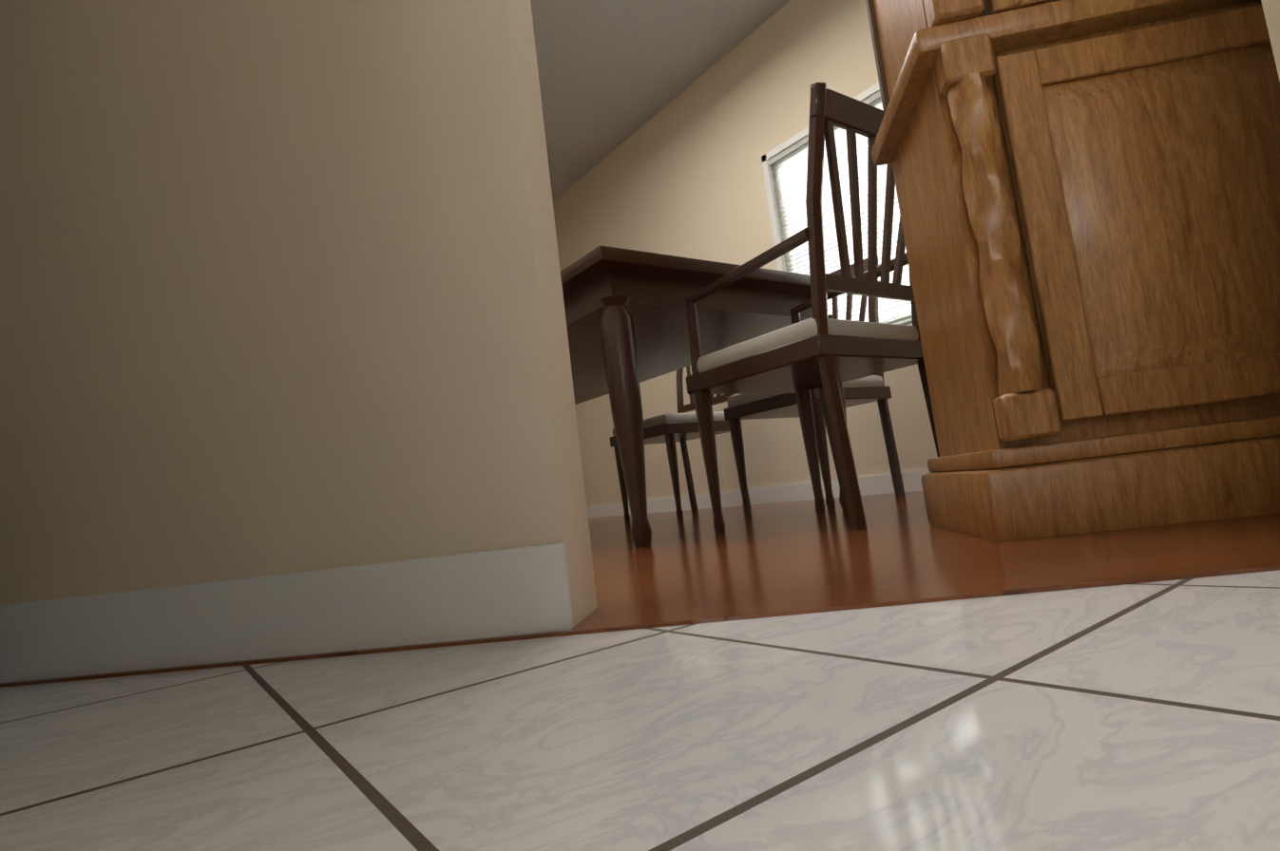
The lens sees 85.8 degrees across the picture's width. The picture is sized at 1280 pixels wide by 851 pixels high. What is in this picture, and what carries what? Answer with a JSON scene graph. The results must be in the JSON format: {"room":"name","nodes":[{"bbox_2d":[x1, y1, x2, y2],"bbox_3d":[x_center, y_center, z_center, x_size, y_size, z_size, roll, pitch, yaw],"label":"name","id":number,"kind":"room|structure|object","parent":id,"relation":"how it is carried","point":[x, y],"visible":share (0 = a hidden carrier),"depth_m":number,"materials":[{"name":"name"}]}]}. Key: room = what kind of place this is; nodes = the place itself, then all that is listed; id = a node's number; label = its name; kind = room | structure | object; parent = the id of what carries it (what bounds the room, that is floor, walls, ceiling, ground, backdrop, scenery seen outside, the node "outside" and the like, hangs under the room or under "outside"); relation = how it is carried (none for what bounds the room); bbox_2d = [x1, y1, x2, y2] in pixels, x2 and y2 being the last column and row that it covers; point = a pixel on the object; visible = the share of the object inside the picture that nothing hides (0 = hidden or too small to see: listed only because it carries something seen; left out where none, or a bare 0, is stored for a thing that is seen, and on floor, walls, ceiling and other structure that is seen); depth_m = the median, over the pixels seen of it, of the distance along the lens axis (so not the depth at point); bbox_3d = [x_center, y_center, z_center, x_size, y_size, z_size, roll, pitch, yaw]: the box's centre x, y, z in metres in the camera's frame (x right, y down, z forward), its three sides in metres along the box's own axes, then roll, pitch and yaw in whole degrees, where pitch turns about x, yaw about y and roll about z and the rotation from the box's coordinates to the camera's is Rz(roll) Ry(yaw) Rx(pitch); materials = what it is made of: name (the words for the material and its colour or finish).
{"room":"home hallway","nodes":[
{"label":"home hallway","id":0,"kind":"room"},
{"bbox_2d":[0,570,1279,850],"bbox_3d":[-1.038,0.115,-1.723,6.070,0.050,6.280,-3,-7,-36],"label":"floor","id":1,"kind":"structure","parent":0,"point":[1138,716],"depth_m":0.39,"materials":[{"name":"white tile"}]},
{"bbox_2d":[0,491,1279,687],"bbox_3d":[-0.455,0.509,2.900,3.330,0.054,5.700,-3,-7,-36],"label":"floor","id":2,"kind":"structure","parent":0,"point":[775,560],"depth_m":0.89,"materials":[{"name":"brown wood"}]},
{"bbox_2d":[609,365,751,523],"bbox_3d":[0.199,-0.043,3.482,0.564,1.006,0.470,-3,-7,-36],"label":"dining chair","id":3,"kind":"object","parent":2,"relation":"on","point":[680,427],"visible":0.44,"depth_m":3.33,"materials":[{"name":"brown wood"}]},
{"bbox_2d":[560,246,847,548],"bbox_3d":[-0.207,0.051,2.730,1.000,0.765,1.900,-3,-7,-36],"label":"dining table","id":4,"kind":"object","parent":2,"relation":"on","point":[626,321],"visible":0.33,"depth_m":1.95,"materials":[{"name":"brown wood"}]},
{"bbox_2d":[685,81,939,535],"bbox_3d":[0.469,-0.242,1.830,0.470,1.006,0.564,-3,-7,-36],"label":"dining chair","id":5,"kind":"object","parent":2,"relation":"on","point":[800,359],"visible":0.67,"depth_m":1.67,"materials":[{"name":"brown wood"}]},
{"bbox_2d":[723,255,905,515],"bbox_3d":[0.695,-0.171,2.804,0.564,1.006,0.470,-3,-7,-36],"label":"dining chair","id":6,"kind":"object","parent":2,"relation":"on","point":[867,390],"visible":0.48,"depth_m":2.71,"materials":[{"name":"brown wood"}]},
{"bbox_2d":[865,0,1279,541],"bbox_3d":[0.785,-0.831,1.257,0.724,1.967,0.424,-8,-6,8],"label":"curio cabinet","id":7,"kind":"object","parent":2,"relation":"on","point":[1088,194],"visible":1,"depth_m":1.04,"materials":[{"name":"brown wood"}]},
{"bbox_2d":[0,0,1279,627],"bbox_3d":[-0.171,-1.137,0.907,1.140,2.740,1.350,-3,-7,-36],"label":"wall","id":8,"kind":"structure","parent":0,"point":[279,287],"depth_m":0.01,"materials":[{"name":"beige paint"}]},
{"bbox_2d":[0,542,573,683],"bbox_3d":[-0.424,0.221,0.797,0.502,0.095,0.560,-3,-7,-36],"label":"baseboard","id":9,"kind":"structure","parent":8,"relation":"attached to","point":[494,593],"depth_m":0.78,"materials":[{"name":"white"}]},
{"bbox_2d":[586,469,932,518],"bbox_3d":[0.749,0.383,3.804,0.013,0.095,5.400,-3,-7,-36],"label":"baseboard","id":10,"kind":"structure","parent":8,"relation":"attached to","point":[876,485],"depth_m":3.80,"materials":[{"name":"white"}]},
{"bbox_2d":[761,81,912,325],"bbox_3d":[1.299,-1.016,3.004,0.085,1.230,1.900,-3,-7,-36],"label":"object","id":11,"kind":"object","parent":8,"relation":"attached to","point":[789,148],"visible":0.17,"depth_m":3.49,"materials":[{"name":"white"}]},
{"bbox_2d":[530,0,789,201],"bbox_3d":[-1.524,-2.267,0.327,7.900,0.500,9.400,-3,-7,-36],"label":"ceiling","id":12,"kind":"structure","parent":0,"point":[614,75],"depth_m":3.93,"materials":[{"name":"white paint"}]},
{"label":"outside","id":13,"kind":"structure","parent":0,"visible":0},
{"bbox_3d":[10.893,-0.155,9.687,26.680,0.075,34.000,-3,-7,-36],"label":"ground","id":14,"kind":"structure","parent":13,"visible":0},
{"bbox_2d":[827,265,912,325],"bbox_3d":[3.982,-1.234,14.238,13.100,4.600,11.800,-3,-7,-36],"label":"neighbouring house","id":15,"kind":"structure","parent":14,"relation":"on","point":[895,313],"depth_m":5.96,"materials":[{"name":"beige paint"}]}
]}

